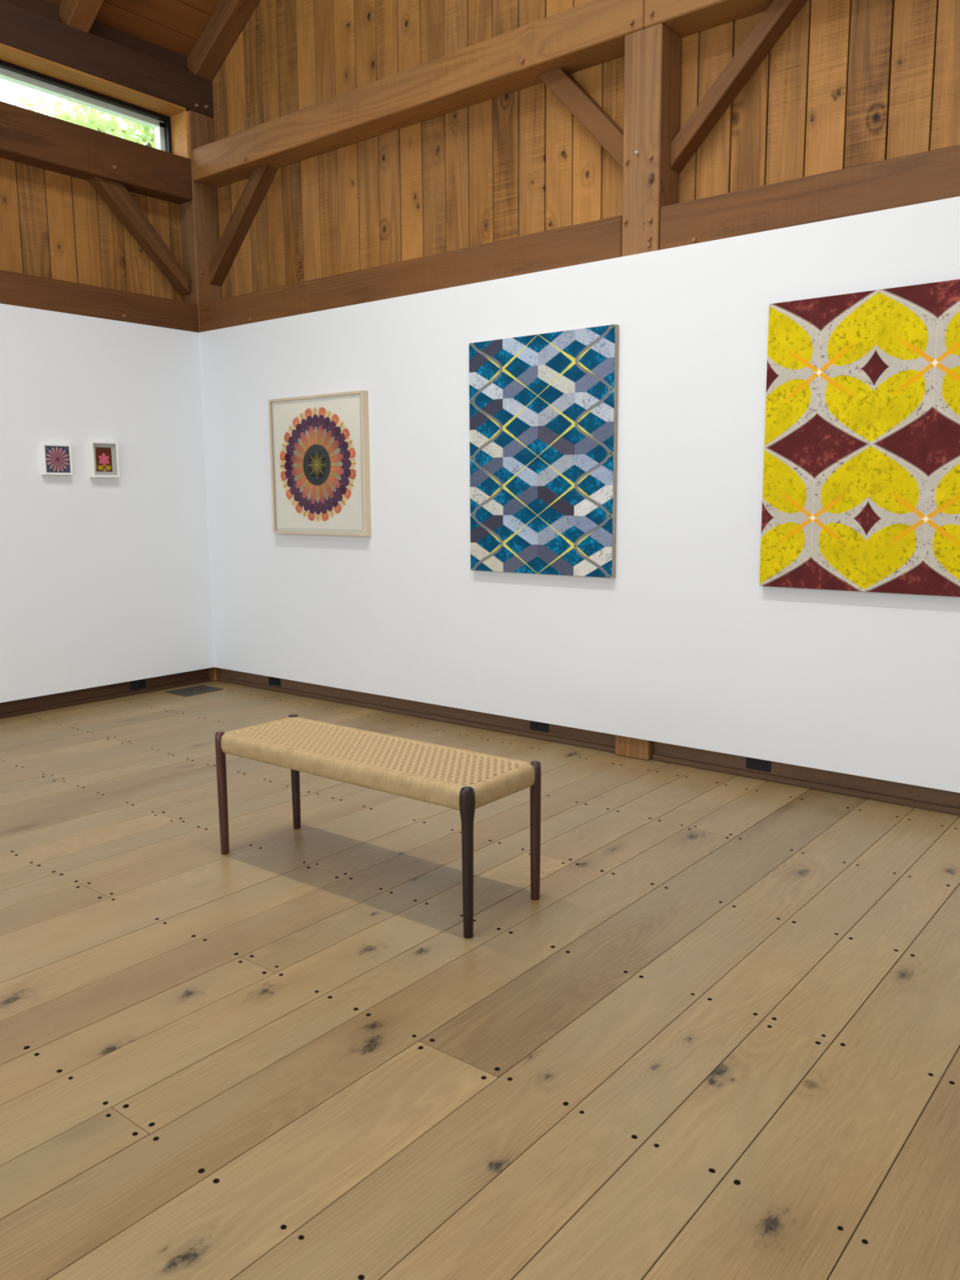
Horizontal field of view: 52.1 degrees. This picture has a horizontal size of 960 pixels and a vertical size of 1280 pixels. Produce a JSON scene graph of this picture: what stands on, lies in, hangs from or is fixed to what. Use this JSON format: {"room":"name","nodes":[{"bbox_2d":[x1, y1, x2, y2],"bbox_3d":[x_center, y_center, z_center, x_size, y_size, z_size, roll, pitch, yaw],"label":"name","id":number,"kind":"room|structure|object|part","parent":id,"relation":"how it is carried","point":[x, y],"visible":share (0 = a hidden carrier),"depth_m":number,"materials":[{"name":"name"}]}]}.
{"room":"museum","nodes":[
{"label":"museum","id":0,"kind":"room"},
{"bbox_2d":[0,0,213,702],"bbox_3d":[-4.457,-1.329,3.838,0.300,4.400,8.245,6,11,38],"label":"wall","id":1,"kind":"structure","parent":0,"point":[104,581],"depth_m":6.18,"materials":[{"name":"white paint"}]},
{"bbox_2d":[39,443,72,475],"bbox_3d":[-2.576,-1.098,5.966,0.040,0.185,0.180,6,11,38],"label":"picture","id":2,"kind":"object","parent":1,"relation":"attached to","point":[55,459],"visible":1,"depth_m":5.95,"materials":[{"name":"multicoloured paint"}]},
{"bbox_3d":[-2.628,-1.088,5.902,0.040,0.185,0.013,6,11,38],"label":"frame","id":3,"kind":"part","parent":2,"relation":"part of","materials":[{"name":"white paint"}]},
{"bbox_3d":[-2.576,-1.183,5.954,0.040,0.013,0.154,6,11,38],"label":"frame rail","id":4,"kind":"part","parent":2,"relation":"part of","materials":[{"name":"white paint"}]},
{"bbox_3d":[-2.575,-1.013,5.979,0.040,0.013,0.154,6,11,38],"label":"frame rail","id":5,"kind":"part","parent":2,"relation":"part of","materials":[{"name":"white paint"}]},
{"bbox_3d":[-2.524,-1.108,6.031,0.040,0.185,0.013,6,11,38],"label":"frame","id":6,"kind":"part","parent":2,"relation":"part of","materials":[{"name":"white paint"}]},
{"bbox_2d":[0,42,191,159],"bbox_3d":[-4.546,-2.909,3.523,0.279,0.312,8.018,6,11,38],"label":"window","id":7,"kind":"structure","parent":1,"relation":"in","point":[170,122],"depth_m":6.18,"materials":[{"name":"brown wood"}]},
{"bbox_3d":[-4.015,-3.024,4.353,0.060,0.272,5.992,6,11,38],"label":"sash","id":8,"kind":"part","parent":7,"relation":"part of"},
{"bbox_2d":[87,440,119,477],"bbox_3d":[-2.379,-1.142,6.205,0.044,0.224,0.184,6,11,38],"label":"picture","id":9,"kind":"object","parent":1,"relation":"attached to","point":[103,456],"visible":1,"depth_m":6.20,"materials":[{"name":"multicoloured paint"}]},
{"bbox_3d":[-2.432,-1.132,6.139,0.044,0.224,0.014,6,11,38],"label":"frame","id":10,"kind":"part","parent":9,"relation":"part of","materials":[{"name":"white paint"}]},
{"bbox_3d":[-2.380,-1.246,6.190,0.044,0.014,0.156,6,11,38],"label":"frame rail","id":11,"kind":"part","parent":9,"relation":"part of","materials":[{"name":"white paint"}]},
{"bbox_3d":[-2.378,-1.038,6.220,0.044,0.014,0.156,6,11,38],"label":"frame rail","id":12,"kind":"part","parent":9,"relation":"part of","materials":[{"name":"white paint"}]},
{"bbox_3d":[-2.326,-1.152,6.270,0.044,0.224,0.014,6,11,38],"label":"frame","id":13,"kind":"part","parent":9,"relation":"part of","materials":[{"name":"white paint"}]},
{"bbox_2d":[0,668,210,718],"bbox_3d":[-4.463,0.684,4.029,0.042,0.160,8.060,6,11,38],"label":"baseboard","id":14,"kind":"structure","parent":1,"relation":"attached to","point":[19,707],"depth_m":6.42,"materials":[{"name":"brown wood"}]},
{"bbox_3d":[-4.454,-3.191,3.535,0.200,0.239,8.220,6,11,38],"label":"wall plate","id":15,"kind":"part","parent":1,"relation":"part of","materials":[{"name":"brown wood"}]},
{"bbox_2d":[129,678,146,690],"bbox_3d":[-2.321,0.296,6.660,0.009,0.076,0.120,6,11,38],"label":"wall outlet","id":16,"kind":"object","parent":1,"relation":"attached to","point":[137,684],"visible":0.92,"depth_m":6.66,"materials":[{"name":"black plastic"}]},
{"bbox_2d":[132,681,137,687],"bbox_3d":[-2.335,0.299,6.637,0.003,0.036,0.034,6,11,38],"label":"socket","id":17,"kind":"object","parent":16,"relation":"attached to","point":[134,683],"depth_m":6.64,"materials":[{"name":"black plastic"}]},
{"bbox_2d":[139,680,144,685],"bbox_3d":[-2.301,0.293,6.679,0.003,0.036,0.034,6,11,38],"label":"socket","id":18,"kind":"object","parent":16,"relation":"attached to","point":[141,682],"depth_m":6.68,"materials":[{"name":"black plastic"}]},
{"bbox_2d":[5,0,259,80],"bbox_3d":[-1.722,-4.335,1.135,7.800,2.800,8.600,6,11,38],"label":"ceiling","id":19,"kind":"structure","parent":0,"point":[196,37],"depth_m":6.26,"materials":[{"name":"brown wood"}]},
{"bbox_2d":[0,680,959,1279],"bbox_3d":[-1.745,1.095,2.006,7.020,0.101,8.240,6,11,38],"label":"floor","id":20,"kind":"structure","parent":0,"point":[719,1037],"depth_m":2.48,"materials":[{"name":"brown wood"}]},
{"bbox_2d":[165,684,222,696],"bbox_3d":[-1.960,0.348,6.737,0.235,0.005,0.303,6,11,38],"label":"floor vent","id":21,"kind":"object","parent":20,"relation":"in","point":[193,691],"visible":1,"depth_m":6.72,"materials":[{"name":"brown metal"}]},
{"bbox_2d":[214,714,541,938],"bbox_3d":[-0.386,0.595,3.417,1.205,0.464,0.398,6,11,37],"label":"bench","id":22,"kind":"object","parent":20,"relation":"on","point":[465,781],"visible":1,"depth_m":3.22,"materials":[{"name":"wicker"}]},
{"bbox_3d":[-0.953,0.567,3.631,0.036,0.465,0.048,-1,8,-7],"label":"leg","id":23,"kind":"part","parent":22,"relation":"part of","materials":[{"name":"brown wood"}]},
{"bbox_3d":[-0.836,0.358,3.735,0.048,0.074,0.342,6,11,37],"label":"short rail","id":24,"kind":"part","parent":22,"relation":"part of","materials":[{"name":"beige wicker"}]},
{"bbox_3d":[-0.736,0.525,3.908,0.048,0.465,0.036,-1,8,-7],"label":"leg","id":25,"kind":"part","parent":22,"relation":"part of","materials":[{"name":"brown wood"}]},
{"bbox_3d":[-0.489,0.425,3.260,1.149,0.074,0.048,6,11,37],"label":"long rail","id":26,"kind":"part","parent":22,"relation":"part of","materials":[{"name":"beige wicker"}]},
{"bbox_3d":[-0.387,0.405,3.389,1.133,0.072,0.329,6,11,37],"label":"woven seat","id":27,"kind":"part","parent":22,"relation":"part of","materials":[{"name":"wicker"}]},
{"bbox_3d":[-0.286,0.386,3.518,1.149,0.074,0.048,6,11,37],"label":"long rail","id":28,"kind":"part","parent":22,"relation":"part of","materials":[{"name":"beige wicker"}]},
{"bbox_3d":[-0.036,0.665,2.926,0.048,0.465,0.036,-1,8,-7],"label":"leg","id":29,"kind":"part","parent":22,"relation":"part of","materials":[{"name":"brown wood"}]},
{"bbox_3d":[0.062,0.454,3.043,0.048,0.074,0.342,6,11,37],"label":"short rail","id":30,"kind":"part","parent":22,"relation":"part of","materials":[{"name":"beige wicker"}]},
{"bbox_3d":[0.181,0.623,3.202,0.036,0.465,0.048,-1,8,-7],"label":"leg","id":31,"kind":"part","parent":22,"relation":"part of","materials":[{"name":"brown wood"}]},
{"bbox_2d":[179,0,959,792],"bbox_3d":[0.824,-2.613,4.583,7.400,6.657,0.300,6,11,38],"label":"wall","id":32,"kind":"structure","parent":0,"point":[382,190],"depth_m":4.92,"materials":[{"name":"white paint"}]},
{"bbox_3d":[-1.934,-1.630,6.928,0.200,3.865,0.200,6,11,38],"label":"corner post","id":33,"kind":"part","parent":32,"relation":"part of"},
{"bbox_2d":[268,676,280,686],"bbox_3d":[-1.409,0.275,6.728,0.120,0.076,0.009,6,11,38],"label":"wall outlet","id":34,"kind":"object","parent":32,"relation":"attached to","point":[272,681],"visible":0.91,"depth_m":6.72,"materials":[{"name":"black plastic"}]},
{"bbox_2d":[268,390,371,536],"bbox_3d":[-1.001,-1.078,6.070,0.850,0.848,0.048,6,11,38],"label":"picture","id":35,"kind":"object","parent":32,"relation":"attached to","point":[320,452],"visible":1,"depth_m":6.03,"materials":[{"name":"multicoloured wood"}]},
{"bbox_3d":[-1.326,-1.114,6.328,0.017,0.848,0.048,6,11,38],"label":"frame","id":36,"kind":"part","parent":35,"relation":"part of","materials":[{"name":"brown wood"}]},
{"bbox_3d":[-1.003,-1.489,6.009,0.816,0.017,0.048,6,11,38],"label":"frame rail","id":37,"kind":"part","parent":35,"relation":"part of","materials":[{"name":"brown wood"}]},
{"bbox_3d":[-0.998,-0.667,6.130,0.816,0.017,0.048,6,11,38],"label":"frame rail","id":38,"kind":"part","parent":35,"relation":"part of","materials":[{"name":"brown wood"}]},
{"bbox_3d":[-0.676,-1.042,5.812,0.017,0.848,0.048,6,11,38],"label":"frame","id":39,"kind":"part","parent":35,"relation":"part of","materials":[{"name":"brown wood"}]},
{"bbox_2d":[529,720,548,732],"bbox_3d":[0.322,0.460,5.353,0.120,0.076,0.009,6,11,38],"label":"wall outlet","id":40,"kind":"object","parent":32,"relation":"attached to","point":[535,726],"visible":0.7,"depth_m":5.35,"materials":[{"name":"black plastic"}]},
{"bbox_2d":[532,720,537,727],"bbox_3d":[0.299,0.458,5.368,0.034,0.036,0.003,6,11,38],"label":"socket","id":41,"kind":"object","parent":40,"relation":"attached to","point":[534,723],"depth_m":5.37,"materials":[{"name":"black plastic"}]},
{"bbox_2d":[540,722,545,728],"bbox_3d":[0.341,0.463,5.334,0.034,0.036,0.003,6,11,38],"label":"socket","id":42,"kind":"object","parent":40,"relation":"attached to","point":[542,725],"depth_m":5.33,"materials":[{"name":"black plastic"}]},
{"bbox_2d":[468,324,618,577],"bbox_3d":[0.306,-0.944,5.039,0.901,1.208,0.032,6,11,38],"label":"painting","id":43,"kind":"object","parent":32,"relation":"attached to","point":[544,407],"visible":1,"depth_m":5.00,"materials":[{"name":"fabric"}]},
{"bbox_2d":[219,668,959,815],"bbox_3d":[0.766,0.507,5.008,6.920,0.160,0.050,6,11,38],"label":"baseboard","id":44,"kind":"structure","parent":32,"relation":"attached to","point":[914,796],"depth_m":4.91,"materials":[{"name":"brown wood"}]},
{"bbox_3d":[-0.606,0.420,6.110,3.397,0.028,0.044,6,11,38],"label":"shoe moulding","id":45,"kind":"part","parent":44,"relation":"part of","materials":[{"name":"brown wood"}]},
{"bbox_3d":[-0.601,0.341,6.106,3.397,0.134,0.026,6,11,38],"label":"skirting","id":46,"kind":"part","parent":44,"relation":"part of","materials":[{"name":"brown wood"}]},
{"bbox_3d":[2.172,0.727,3.906,3.323,0.028,0.044,6,11,38],"label":"shoe moulding","id":47,"kind":"part","parent":44,"relation":"part of","materials":[{"name":"brown wood"}]},
{"bbox_3d":[2.177,0.648,3.901,3.323,0.134,0.026,6,11,38],"label":"skirting","id":48,"kind":"part","parent":44,"relation":"part of","materials":[{"name":"brown wood"}]},
{"bbox_3d":[0.813,-1.103,4.783,0.194,3.410,0.200,6,11,38],"label":"post","id":49,"kind":"part","parent":32,"relation":"part of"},
{"bbox_2d":[746,756,771,772],"bbox_3d":[1.299,0.571,4.578,0.120,0.076,0.009,6,11,38],"label":"wall outlet","id":50,"kind":"object","parent":32,"relation":"attached to","point":[751,763],"visible":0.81,"depth_m":4.58,"materials":[{"name":"black plastic"}]},
{"bbox_2d":[749,757,755,765],"bbox_3d":[1.276,0.569,4.593,0.034,0.036,0.003,6,11,38],"label":"socket","id":51,"kind":"object","parent":50,"relation":"attached to","point":[752,761],"depth_m":4.59,"materials":[{"name":"black plastic"}]},
{"bbox_2d":[760,759,767,767],"bbox_3d":[1.318,0.574,4.559,0.034,0.036,0.003,6,11,38],"label":"socket","id":52,"kind":"object","parent":50,"relation":"attached to","point":[763,763],"depth_m":4.56,"materials":[{"name":"black plastic"}]},
{"bbox_2d":[759,279,959,596],"bbox_3d":[1.603,-0.801,4.009,0.910,1.208,0.032,6,11,38],"label":"painting","id":53,"kind":"object","parent":32,"relation":"attached to","point":[861,483],"visible":1,"depth_m":4.01,"materials":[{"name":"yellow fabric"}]},
{"label":"outside","id":54,"kind":"structure","parent":0,"visible":0},
{"bbox_3d":[-9.705,-0.184,13.290,60.000,0.450,60.000,6,11,38],"label":"ground","id":55,"kind":"structure","parent":54,"visible":0},
{"bbox_2d":[14,95,155,147],"bbox_3d":[-4.819,-4.533,14.094,3.950,7.896,4.663,-7,11,-38],"label":"leafy tree","id":56,"kind":"object","parent":55,"relation":"on","point":[94,122],"visible":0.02,"depth_m":12.83,"materials":[{"name":"green plant"}]}
]}

